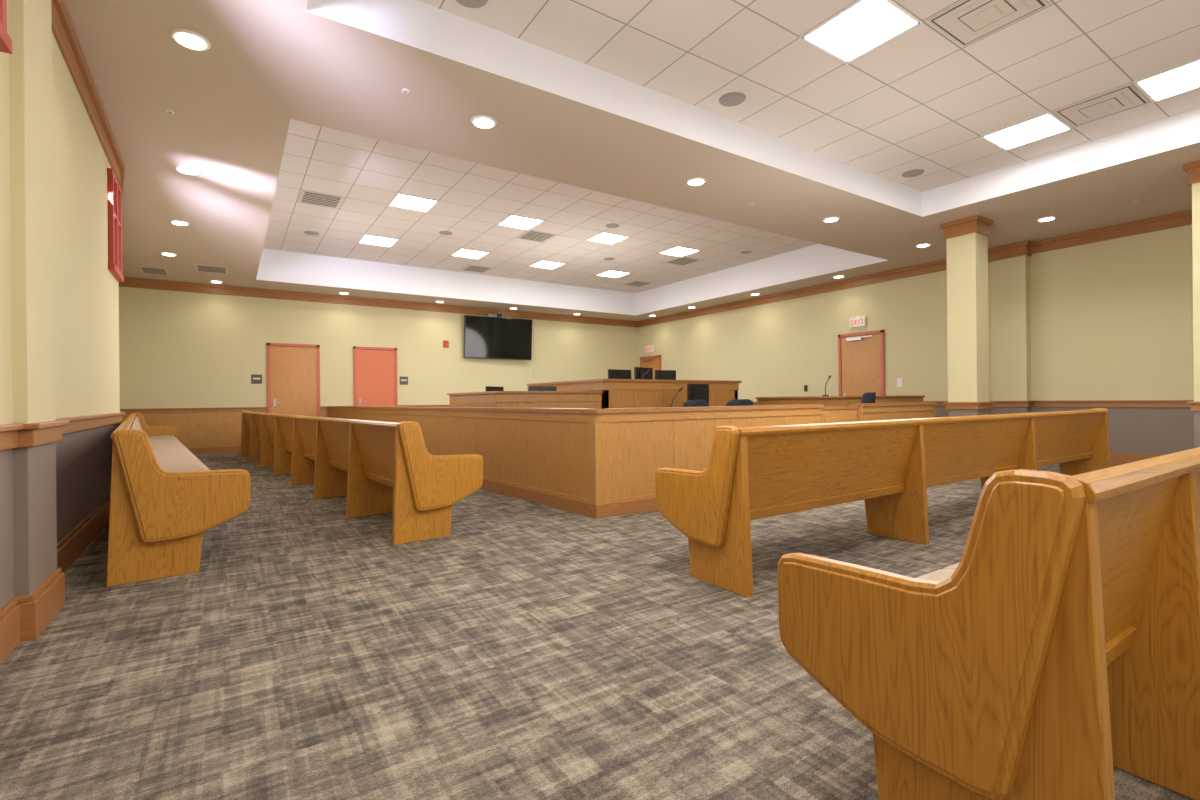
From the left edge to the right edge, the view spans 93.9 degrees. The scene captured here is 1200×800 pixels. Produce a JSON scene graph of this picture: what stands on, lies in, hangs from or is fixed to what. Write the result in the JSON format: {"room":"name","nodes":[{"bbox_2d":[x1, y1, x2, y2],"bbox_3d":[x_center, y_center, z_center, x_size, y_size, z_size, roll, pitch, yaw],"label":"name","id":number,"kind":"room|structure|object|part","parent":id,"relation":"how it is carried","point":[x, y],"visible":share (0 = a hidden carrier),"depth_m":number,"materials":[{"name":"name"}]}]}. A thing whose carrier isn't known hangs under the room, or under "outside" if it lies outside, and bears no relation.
{"room":"courtroom","nodes":[
{"label":"courtroom","id":0,"kind":"room"},
{"bbox_2d":[0,0,119,609],"bbox_3d":[-3.822,-1.087,3.668,0.701,4.350,18.373,-1,0,-37],"label":"wall","id":1,"kind":"structure","parent":0,"point":[86,293],"depth_m":3.91,"materials":[{"name":"beige paint"}]},
{"bbox_2d":[0,0,11,53],"bbox_3d":[-2.228,-1.853,1.925,0.050,0.770,1.050,-1,0,-34],"label":"window","id":2,"kind":"structure","parent":1,"relation":"in","point":[5,40],"depth_m":2.31,"materials":[{"name":"red"}]},
{"bbox_2d":[8,0,68,641],"bbox_3d":[-2.814,-0.697,2.651,0.355,3.550,0.590,-1,0,-34],"label":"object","id":3,"kind":"structure","parent":1,"relation":"attached to","point":[39,585],"depth_m":2.59,"materials":[{"name":"beige paint"}]},
{"bbox_2d":[0,497,109,664],"bbox_3d":[-3.732,0.987,3.720,0.573,0.200,18.336,-1,0,-37],"label":"baseboard","id":4,"kind":"structure","parent":1,"relation":"attached to","point":[77,540],"depth_m":3.56,"materials":[{"name":"brown wood"}]},
{"bbox_2d":[0,411,124,450],"bbox_3d":[-3.732,0.170,3.727,0.593,0.105,18.338,-1,0,-37],"label":"trim","id":5,"kind":"structure","parent":1,"relation":"attached to","point":[8,432],"depth_m":3.76,"materials":[{"name":"brown wood"}]},
{"bbox_2d":[51,0,124,195],"bbox_3d":[-3.751,-2.368,3.731,0.607,0.190,18.340,-1,0,-37],"label":"trim","id":6,"kind":"structure","parent":1,"relation":"attached to","point":[63,31],"depth_m":4.15,"materials":[{"name":"brown wood"}]},
{"bbox_3d":[-3.751,-2.368,3.731,0.607,0.190,18.340,-1,0,-37],"label":"crown","id":7,"kind":"part","parent":6,"relation":"part of","materials":[{"name":"brown wood"}]},
{"bbox_2d":[107,168,123,281],"bbox_3d":[-4.770,-1.698,5.519,0.050,0.950,0.650,-1,0,-35],"label":"window","id":8,"kind":"structure","parent":1,"relation":"in","point":[114,189],"depth_m":5.46,"materials":[{"name":"red"}]},
{"bbox_2d":[119,287,637,416],"bbox_3d":[-4.193,-1.083,14.471,13.200,4.350,0.150,-1,0,-34],"label":"wall","id":9,"kind":"structure","parent":0,"point":[178,349],"depth_m":12.84,"materials":[{"name":"beige paint"}]},
{"bbox_2d":[120,411,328,454],"bbox_3d":[-4.102,0.658,14.405,12.850,0.865,0.040,-1,0,-34],"label":"wainscoting","id":10,"kind":"structure","parent":9,"relation":"attached to","point":[200,433],"depth_m":11.68,"materials":[{"name":"brown wood"}]},
{"bbox_2d":[251,374,261,383],"bbox_3d":[-7.477,-0.456,12.195,0.200,0.200,0.014,-1,0,-34],"label":"door sign","id":11,"kind":"object","parent":9,"relation":"attached to","point":[255,378],"visible":1,"depth_m":12.19,"materials":[{"name":"grey plastic"}]},
{"bbox_2d":[120,405,448,413],"bbox_3d":[-4.105,0.173,14.403,12.850,0.105,0.045,-1,0,-34],"label":"trim","id":12,"kind":"structure","parent":9,"relation":"attached to","point":[323,408],"depth_m":11.69,"materials":[{"name":"brown wood"}]},
{"bbox_2d":[267,343,319,416],"bbox_3d":[-6.857,-0.072,12.569,1.040,2.380,0.070,-1,0,-34],"label":"door","id":13,"kind":"structure","parent":9,"relation":"in","point":[293,370],"depth_m":12.57,"materials":[{"name":"brown wood"}]},
{"bbox_2d":[353,346,397,406],"bbox_3d":[-5.406,-0.086,13.529,1.000,2.380,0.070,-1,0,-34],"label":"door","id":14,"kind":"structure","parent":9,"relation":"in","point":[374,368],"depth_m":13.53,"materials":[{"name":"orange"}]},
{"bbox_2d":[119,277,637,327],"bbox_3d":[-4.127,-2.364,14.397,12.850,0.190,0.060,-1,0,-34],"label":"crown molding","id":15,"kind":"structure","parent":9,"relation":"attached to","point":[131,282],"depth_m":13.18,"materials":[{"name":"brown wood"}]},
{"bbox_2d":[400,377,407,384],"bbox_3d":[-4.875,-0.481,13.917,0.200,0.200,0.014,-1,0,-34],"label":"door sign","id":16,"kind":"object","parent":9,"relation":"attached to","point":[403,380],"visible":1,"depth_m":13.91,"materials":[{"name":"grey plastic"}]},
{"bbox_2d":[443,340,448,347],"bbox_3d":[-3.986,-1.450,14.498,0.140,0.180,0.036,-1,0,-34],"label":"alarm pull station","id":17,"kind":"object","parent":9,"relation":"attached to","point":[445,342],"visible":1,"depth_m":14.49,"materials":[{"name":"red plastic"}]},
{"bbox_2d":[463,314,531,359],"bbox_3d":[-2.745,-1.714,15.137,1.906,1.222,0.345,-1,0,-34],"label":"television","id":18,"kind":"object","parent":9,"relation":"attached to","point":[494,336],"visible":1,"depth_m":15.05,"materials":[{"name":"black plastic"}]},
{"bbox_2d":[533,319,535,382],"bbox_3d":[-1.857,-1.097,15.915,0.050,2.390,0.020,-1,0,-34],"label":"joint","id":19,"kind":"object","parent":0,"point":[533,319],"depth_m":15.90,"materials":[{"name":"beige paint"}]},
{"bbox_2d":[0,453,1193,799],"bbox_3d":[0.775,1.092,6.682,13.850,0.100,18.900,-1,0,-34],"label":"floor","id":20,"kind":"structure","parent":0,"point":[529,650],"depth_m":2.20,"materials":[{"name":"carpet"}]},
{"bbox_2d":[106,412,249,586],"bbox_3d":[-5.461,0.652,6.968,0.710,0.905,9.212,-1,0,-39],"label":"pew","id":21,"kind":"object","parent":20,"relation":"on","point":[163,498],"visible":1,"depth_m":3.37,"materials":[{"name":"brown wood"}]},
{"bbox_2d":[241,411,483,544],"bbox_3d":[-4.082,0.638,7.883,0.710,0.905,9.212,-1,0,-39],"label":"pew","id":22,"kind":"object","parent":20,"relation":"on","point":[380,467],"visible":1,"depth_m":5.07,"materials":[{"name":"brown wood"}]},
{"bbox_2d":[447,391,602,408],"bbox_3d":[-1.221,0.470,8.782,1.730,1.185,2.000,-1,0,-34],"label":"desk","id":23,"kind":"object","parent":20,"relation":"on","point":[489,399],"visible":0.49,"depth_m":8.02,"materials":[{"name":"brown wood"}]},
{"bbox_2d":[528,386,555,390],"bbox_3d":[-0.851,0.049,8.352,0.460,0.500,0.190,-1,0,-34],"label":"computer monitor","id":24,"kind":"object","parent":23,"relation":"on","point":[530,388],"visible":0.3,"depth_m":8.33,"materials":[{"name":"black plastic"}]},
{"bbox_2d":[328,402,936,518],"bbox_3d":[-1.614,0.581,8.360,12.170,0.970,5.078,-1,0,23],"label":"wall","id":25,"kind":"structure","parent":20,"relation":"on","point":[594,463],"depth_m":5.64,"materials":[{"name":"brown wood"}]},
{"bbox_2d":[822,406,857,422],"bbox_3d":[2.983,0.550,7.034,0.790,0.940,0.069,-1,0,-34],"label":"gate","id":26,"kind":"object","parent":25,"relation":"attached to","point":[832,414],"visible":0.24,"depth_m":7.02,"materials":[{"name":"brown wood"}]},
{"bbox_2d":[527,379,741,408],"bbox_3d":[0.593,0.359,10.343,3.000,1.370,2.600,-1,0,-34],"label":"bench","id":27,"kind":"object","parent":20,"relation":"on","point":[617,393],"visible":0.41,"depth_m":9.06,"materials":[{"name":"brown wood"}]},
{"bbox_2d":[608,369,630,378],"bbox_3d":[0.342,-0.278,9.444,0.460,0.470,0.190,-1,0,-34],"label":"computer monitor","id":28,"kind":"object","parent":27,"relation":"on","point":[612,373],"visible":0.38,"depth_m":9.41,"materials":[{"name":"black plastic"}]},
{"bbox_2d":[634,367,652,378],"bbox_3d":[0.776,-0.308,9.792,0.190,0.520,0.480,-1,0,42],"label":"computer monitor","id":29,"kind":"object","parent":27,"relation":"on","point":[639,372],"visible":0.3,"depth_m":9.73,"materials":[{"name":"black plastic"}]},
{"bbox_2d":[654,370,675,379],"bbox_3d":[1.173,-0.292,9.995,0.420,0.480,0.190,-1,0,-22],"label":"computer monitor","id":30,"kind":"object","parent":27,"relation":"on","point":[658,374],"visible":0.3,"depth_m":9.97,"materials":[{"name":"black plastic"}]},
{"bbox_2d":[682,400,708,406],"bbox_3d":[1.104,0.519,7.408,0.660,1.040,0.661,-1,0,-39],"label":"office chair","id":31,"kind":"object","parent":20,"relation":"on","point":[690,403],"visible":0.08,"depth_m":7.12,"materials":[{"name":"black fabric"}]},
{"bbox_2d":[725,399,753,405],"bbox_3d":[1.816,0.512,7.855,0.660,1.040,0.661,-1,0,-28],"label":"office chair","id":32,"kind":"object","parent":20,"relation":"on","point":[734,402],"visible":0.13,"depth_m":7.56,"materials":[{"name":"black fabric"}]},
{"bbox_2d":[755,395,924,406],"bbox_3d":[4.372,0.469,10.206,2.450,1.075,1.800,-1,0,-34],"label":"stand","id":33,"kind":"object","parent":20,"relation":"on","point":[828,401],"visible":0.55,"depth_m":9.49,"materials":[{"name":"brown wood"}]},
{"bbox_2d":[861,392,875,402],"bbox_3d":[3.773,0.453,8.374,0.661,1.120,0.660,-1,0,39],"label":"office chair","id":34,"kind":"object","parent":20,"relation":"on","point":[869,397],"visible":0.14,"depth_m":8.08,"materials":[{"name":"black plastic"}]},
{"bbox_2d":[655,408,1110,597],"bbox_3d":[3.010,0.568,4.855,5.942,0.905,0.710,-1,0,-34],"label":"pew","id":35,"kind":"object","parent":20,"relation":"on","point":[751,473],"visible":0.93,"depth_m":3.64,"materials":[{"name":"brown wood"}]},
{"bbox_2d":[940,215,993,416],"bbox_3d":[5.289,-0.778,8.051,0.490,3.550,0.490,-1,0,-34],"label":"column","id":36,"kind":"structure","parent":20,"relation":"on","point":[966,239],"depth_m":7.92,"materials":[{"name":"beige paint"}]},
{"bbox_2d":[777,447,1199,799],"bbox_3d":[3.438,0.563,3.094,6.612,0.905,0.710,-1,0,-34],"label":"pew","id":37,"kind":"object","parent":20,"relation":"on","point":[1060,650],"visible":1,"depth_m":1.22,"materials":[{"name":"brown wood"}]},
{"bbox_2d":[1183,160,1199,447],"bbox_3d":[6.694,-0.792,6.019,0.490,3.550,0.490,-1,0,-34],"label":"column","id":38,"kind":"structure","parent":20,"relation":"on","point":[1192,168],"depth_m":6.05,"materials":[{"name":"beige paint"}]},
{"bbox_3d":[1.616,0.654,8.620,2.400,0.760,0.700,-1,0,-34],"label":"table","id":39,"kind":"object","parent":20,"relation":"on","visible":0},
{"bbox_2d":[687,384,708,402],"bbox_3d":[1.511,0.015,8.537,0.460,0.520,0.190,-1,0,-39],"label":"computer monitor","id":40,"kind":"object","parent":39,"relation":"on","point":[694,391],"visible":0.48,"depth_m":8.49,"materials":[{"name":"black plastic"}]},
{"bbox_3d":[-1.656,0.687,8.853,0.800,0.760,0.600,-1,0,-34],"label":"desk","id":41,"kind":"object","parent":20,"relation":"on","visible":0},
{"bbox_2d":[486,386,503,390],"bbox_3d":[-1.649,0.046,8.846,0.190,0.520,0.400,-1,0,28],"label":"computer monitor","id":42,"kind":"object","parent":41,"relation":"on","point":[488,388],"visible":0.27,"depth_m":8.81,"materials":[{"name":"black plastic"}]},
{"bbox_2d":[63,0,1199,320],"bbox_3d":[0.735,-2.882,6.682,13.450,0.750,18.500,-1,0,-34],"label":"ceiling","id":43,"kind":"structure","parent":0,"point":[341,65],"depth_m":5.82,"materials":[{"name":"paint"}]},
{"bbox_2d":[138,266,168,274],"bbox_3d":[-8.324,-2.412,10.456,0.400,0.011,0.600,-1,0,-34],"label":"ceiling vent","id":44,"kind":"object","parent":43,"relation":"in","point":[152,270],"depth_m":10.41,"materials":[{"name":"grey metal"}]},
{"bbox_2d":[160,252,176,255],"bbox_3d":[-7.166,-2.421,9.304,0.230,0.016,0.230,-1,0,-34],"label":"recessed light","id":45,"kind":"object","parent":43,"relation":"in","point":[163,253],"depth_m":9.28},
{"bbox_2d":[169,220,189,225],"bbox_3d":[-5.782,-2.435,7.702,0.230,0.016,0.230,-1,0,-34],"label":"recessed light","id":46,"kind":"object","parent":43,"relation":"in","point":[178,222],"depth_m":7.67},
{"bbox_2d":[174,165,200,174],"bbox_3d":[-4.401,-2.448,5.978,0.230,0.016,0.230,-1,0,-34],"label":"recessed light","id":47,"kind":"object","parent":43,"relation":"in","point":[183,169],"depth_m":5.95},
{"bbox_2d":[170,29,210,50],"bbox_3d":[-2.808,-2.464,3.842,0.230,0.016,0.230,-1,0,-34],"label":"recessed light","id":48,"kind":"object","parent":43,"relation":"in","point":[189,39],"depth_m":3.82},
{"bbox_2d":[194,264,227,273],"bbox_3d":[-7.187,-2.423,10.369,0.500,0.011,0.600,-1,0,-34],"label":"ceiling vent","id":49,"kind":"object","parent":43,"relation":"in","point":[199,267],"depth_m":10.32,"materials":[{"name":"grey metal"}]},
{"bbox_2d":[471,115,496,128],"bbox_3d":[-1.040,-2.482,5.012,0.230,0.016,0.230,-1,0,-34],"label":"recessed light","id":50,"kind":"object","parent":43,"relation":"in","point":[481,121],"depth_m":4.99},
{"bbox_2d":[263,119,817,292],"bbox_3d":[-0.839,-3.162,10.768,9.800,0.040,7.850,-1,0,-34],"label":"ceiling tiles","id":51,"kind":"structure","parent":43,"relation":"attached to","point":[473,197],"depth_m":9.90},
{"bbox_2d":[304,231,318,234],"bbox_3d":[-5.349,-3.091,10.391,0.250,0.011,0.250,-1,0,-34],"label":"ceiling speaker","id":52,"kind":"object","parent":51,"relation":"in","point":[306,232],"depth_m":10.38},
{"bbox_2d":[298,190,344,208],"bbox_3d":[-4.321,-3.102,8.673,0.580,0.011,0.580,-1,0,-34],"label":"ceiling vent","id":53,"kind":"object","parent":51,"relation":"in","point":[309,197],"depth_m":8.65,"materials":[{"name":"white metal"}]},
{"bbox_2d":[358,234,398,246],"bbox_3d":[-4.324,-3.101,10.925,0.640,0.012,0.624,-1,0,-34],"label":"ceiling light panel","id":54,"kind":"object","parent":51,"relation":"in","point":[366,239],"depth_m":10.90,"materials":[{"name":"white plastic"}]},
{"bbox_2d":[387,193,438,212],"bbox_3d":[-2.956,-3.115,8.857,0.640,0.012,0.624,-1,0,-34],"label":"ceiling light panel","id":55,"kind":"object","parent":51,"relation":"in","point":[405,201],"depth_m":8.84,"materials":[{"name":"white plastic"}]},
{"bbox_2d":[439,231,452,234],"bbox_3d":[-2.881,-3.116,10.466,0.250,0.011,0.250,-1,0,-34],"label":"ceiling speaker","id":56,"kind":"object","parent":51,"relation":"in","point":[441,232],"depth_m":10.46},
{"bbox_2d":[451,248,489,258],"bbox_3d":[-2.773,-3.117,11.952,0.640,0.012,0.624,-1,0,-34],"label":"ceiling light panel","id":57,"kind":"object","parent":51,"relation":"in","point":[467,253],"depth_m":11.93,"materials":[{"name":"white plastic"}]},
{"bbox_2d":[461,265,491,272],"bbox_3d":[-2.930,-3.116,13.311,0.580,0.011,0.580,-1,0,-34],"label":"ceiling vent","id":58,"kind":"object","parent":51,"relation":"in","point":[474,268],"depth_m":13.26,"materials":[{"name":"grey metal"}]},
{"bbox_2d":[496,214,544,229],"bbox_3d":[-1.405,-3.130,9.884,0.640,0.012,0.624,-1,0,-34],"label":"ceiling light panel","id":59,"kind":"object","parent":51,"relation":"in","point":[514,221],"depth_m":9.88,"materials":[{"name":"white plastic"}]},
{"bbox_2d":[516,230,555,241],"bbox_3d":[-1.219,-3.133,10.726,0.580,0.011,0.580,-1,0,-34],"label":"ceiling vent","id":60,"kind":"object","parent":51,"relation":"in","point":[531,235],"depth_m":10.71,"materials":[{"name":"white metal"}]},
{"bbox_2d":[529,260,565,268],"bbox_3d":[-1.222,-3.132,12.978,0.640,0.012,0.624,-1,0,-34],"label":"ceiling light panel","id":61,"kind":"object","parent":51,"relation":"in","point":[542,263],"depth_m":12.96,"materials":[{"name":"white plastic"}]},
{"bbox_2d":[585,232,629,244],"bbox_3d":[0.146,-3.146,10.910,0.640,0.012,0.624,-1,0,-34],"label":"ceiling light panel","id":62,"kind":"object","parent":51,"relation":"in","point":[603,237],"depth_m":10.91,"materials":[{"name":"white plastic"}]},
{"bbox_2d":[606,223,618,227],"bbox_3d":[0.224,-3.147,10.122,0.250,0.011,0.250,-1,0,-34],"label":"ceiling speaker","id":63,"kind":"object","parent":51,"relation":"in","point":[612,225],"depth_m":10.08},
{"bbox_2d":[597,270,630,277],"bbox_3d":[0.329,-3.147,14.005,0.640,0.012,0.624,-1,0,-34],"label":"ceiling light panel","id":64,"kind":"object","parent":51,"relation":"in","point":[610,273],"depth_m":14.02,"materials":[{"name":"white plastic"}]},
{"bbox_2d":[623,280,650,286],"bbox_3d":[1.020,-3.155,15.206,0.580,0.011,0.580,-1,0,-34],"label":"ceiling vent","id":65,"kind":"object","parent":51,"relation":"in","point":[634,283],"depth_m":15.15,"materials":[{"name":"grey metal"}]},
{"bbox_2d":[659,246,700,256],"bbox_3d":[1.697,-3.161,11.937,0.640,0.012,0.624,-1,0,-34],"label":"ceiling light panel","id":66,"kind":"object","parent":51,"relation":"in","point":[679,251],"depth_m":11.93,"materials":[{"name":"white plastic"}]},
{"bbox_2d":[664,257,700,265],"bbox_3d":[1.883,-3.163,12.780,0.580,0.011,0.580,-1,0,-34],"label":"ceiling vent","id":67,"kind":"object","parent":51,"relation":"in","point":[682,261],"depth_m":12.77,"materials":[{"name":"grey metal"}]},
{"bbox_2d":[740,251,751,253],"bbox_3d":[3.143,-3.176,12.054,0.250,0.011,0.250,-1,0,-34],"label":"ceiling speaker","id":68,"kind":"object","parent":51,"relation":"in","point":[743,252],"depth_m":12.04},
{"bbox_2d":[686,177,705,185],"bbox_3d":[1.103,-2.503,6.431,0.230,0.016,0.230,-1,0,-34],"label":"recessed light","id":69,"kind":"object","parent":43,"relation":"in","point":[696,181],"depth_m":6.40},
{"bbox_2d":[418,0,1199,191],"bbox_3d":[3.121,-2.891,2.924,7.820,0.040,6.800,-1,0,-34],"label":"ceiling tiles","id":70,"kind":"structure","parent":43,"relation":"attached to","point":[922,99],"depth_m":4.81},
{"bbox_2d":[456,0,487,7],"bbox_3d":[-0.905,-2.826,3.916,0.250,0.011,0.250,-1,0,-34],"label":"ceiling speaker","id":71,"kind":"object","parent":70,"relation":"in","point":[467,3],"depth_m":3.98},
{"bbox_2d":[719,92,745,106],"bbox_3d":[1.254,-2.847,5.310,0.250,0.011,0.250,-1,0,-34],"label":"ceiling speaker","id":72,"kind":"object","parent":70,"relation":"in","point":[730,99],"depth_m":5.29},
{"bbox_2d":[799,0,922,63],"bbox_3d":[2.005,-2.854,4.320,0.640,0.012,0.624,-1,0,-34],"label":"ceiling light panel","id":73,"kind":"object","parent":70,"relation":"in","point":[863,26],"depth_m":4.31,"materials":[{"name":"white plastic"}]},
{"bbox_2d":[902,169,923,177],"bbox_3d":[3.972,-2.874,7.109,0.250,0.011,0.250,-1,0,-34],"label":"ceiling speaker","id":74,"kind":"object","parent":70,"relation":"in","point":[916,172],"depth_m":7.09},
{"bbox_2d":[926,0,1049,46],"bbox_3d":[2.864,-2.858,4.145,0.580,0.022,0.580,-1,0,-34],"label":"ceiling vent","id":75,"kind":"object","parent":70,"relation":"in","point":[966,22],"depth_m":4.17,"materials":[{"name":"white metal"}]},
{"bbox_2d":[980,111,1073,150],"bbox_3d":[4.590,-2.880,6.031,0.640,0.012,0.624,-1,0,-34],"label":"ceiling light panel","id":76,"kind":"object","parent":70,"relation":"in","point":[1048,124],"depth_m":6.01,"materials":[{"name":"white plastic"}]},
{"bbox_2d":[1053,84,1149,126],"bbox_3d":[4.932,-2.878,5.514,0.580,0.022,0.580,-1,0,-34],"label":"ceiling vent","id":77,"kind":"object","parent":70,"relation":"in","point":[1126,97],"depth_m":5.47,"materials":[{"name":"white metal"}]},
{"bbox_2d":[1133,58,1199,102],"bbox_3d":[5.274,-2.887,4.997,0.640,0.012,0.624,-1,0,-34],"label":"ceiling light panel","id":78,"kind":"object","parent":70,"relation":"in","point":[1183,78],"depth_m":5.09,"materials":[{"name":"white plastic"}]},
{"bbox_2d":[822,217,839,221],"bbox_3d":[3.238,-2.524,7.844,0.230,0.016,0.230,-1,0,-34],"label":"recessed light","id":79,"kind":"object","parent":43,"relation":"in","point":[829,219],"depth_m":7.81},
{"bbox_2d":[915,243,930,246],"bbox_3d":[5.322,-2.545,9.224,0.230,0.016,0.230,-1,0,-34],"label":"recessed light","id":80,"kind":"object","parent":43,"relation":"in","point":[923,244],"depth_m":9.19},
{"bbox_2d":[1037,216,1056,221],"bbox_3d":[6.311,-2.555,7.911,0.230,0.016,0.230,-1,0,-34],"label":"recessed light","id":81,"kind":"object","parent":43,"relation":"in","point":[1048,218],"depth_m":7.88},
{"bbox_2d":[638,224,1193,454],"bbox_3d":[6.340,-1.188,10.380,0.150,4.350,18.300,-1,0,-34],"label":"wall","id":82,"kind":"structure","parent":0,"point":[1112,319],"depth_m":9.00,"materials":[{"name":"beige paint"}]},
{"bbox_2d":[645,345,652,352],"bbox_3d":[1.531,-1.600,17.453,0.054,0.230,0.340,-1,0,-34],"label":"exit sign","id":83,"kind":"object","parent":82,"relation":"attached to","point":[648,348],"visible":1,"depth_m":17.44,"materials":[{"name":"white plastic"}]},
{"bbox_2d":[640,355,660,378],"bbox_3d":[1.556,-0.166,17.400,0.095,2.400,1.000,-1,0,-34],"label":"door","id":84,"kind":"structure","parent":82,"relation":"in","point":[654,362],"depth_m":17.33,"materials":[{"name":"brown wood"}]},
{"bbox_2d":[850,316,865,327],"bbox_3d":[5.367,-1.639,11.658,0.054,0.230,0.340,-1,0,-34],"label":"exit sign","id":85,"kind":"object","parent":82,"relation":"attached to","point":[858,321],"visible":1,"depth_m":11.64,"materials":[{"name":"white plastic"}]},
{"bbox_2d":[838,330,884,395],"bbox_3d":[5.392,-0.204,11.604,0.095,2.400,1.000,-1,0,-34],"label":"door","id":86,"kind":"structure","parent":82,"relation":"in","point":[861,355],"depth_m":11.60,"materials":[{"name":"brown wood"}]},
{"bbox_2d":[897,378,901,386],"bbox_3d":[5.864,-0.343,10.959,0.018,0.170,0.100,-1,0,-34],"label":"light switch","id":87,"kind":"object","parent":82,"relation":"attached to","point":[899,380],"visible":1,"depth_m":10.96,"materials":[{"name":"white plastic"}]},
{"bbox_2d":[637,210,1191,326],"bbox_3d":[6.239,-2.467,10.322,0.060,0.190,18.300,-1,0,-34],"label":"crown molding","id":88,"kind":"structure","parent":82,"relation":"attached to","point":[1183,218],"depth_m":10.52,"materials":[{"name":"brown wood"}]},
{"bbox_2d":[753,400,1193,407],"bbox_3d":[6.271,0.070,10.326,0.045,0.105,18.300,-1,0,-34],"label":"trim","id":89,"kind":"structure","parent":82,"relation":"attached to","point":[1059,403],"depth_m":8.32,"materials":[{"name":"brown wood"}]},
{"bbox_2d":[988,240,1033,414],"bbox_3d":[6.866,-0.793,9.346,0.330,3.550,0.610,-1,0,-34],"label":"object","id":90,"kind":"structure","parent":82,"relation":"attached to","point":[1010,263],"depth_m":9.25,"materials":[{"name":"beige paint"}]},
{"bbox_2d":[1110,452,1161,465],"bbox_3d":[6.287,0.887,10.331,0.025,0.200,18.300,-1,0,-34],"label":"baseboard","id":91,"kind":"structure","parent":82,"relation":"attached to","point":[1116,458],"depth_m":8.19,"materials":[{"name":"brown wood"}]}
]}

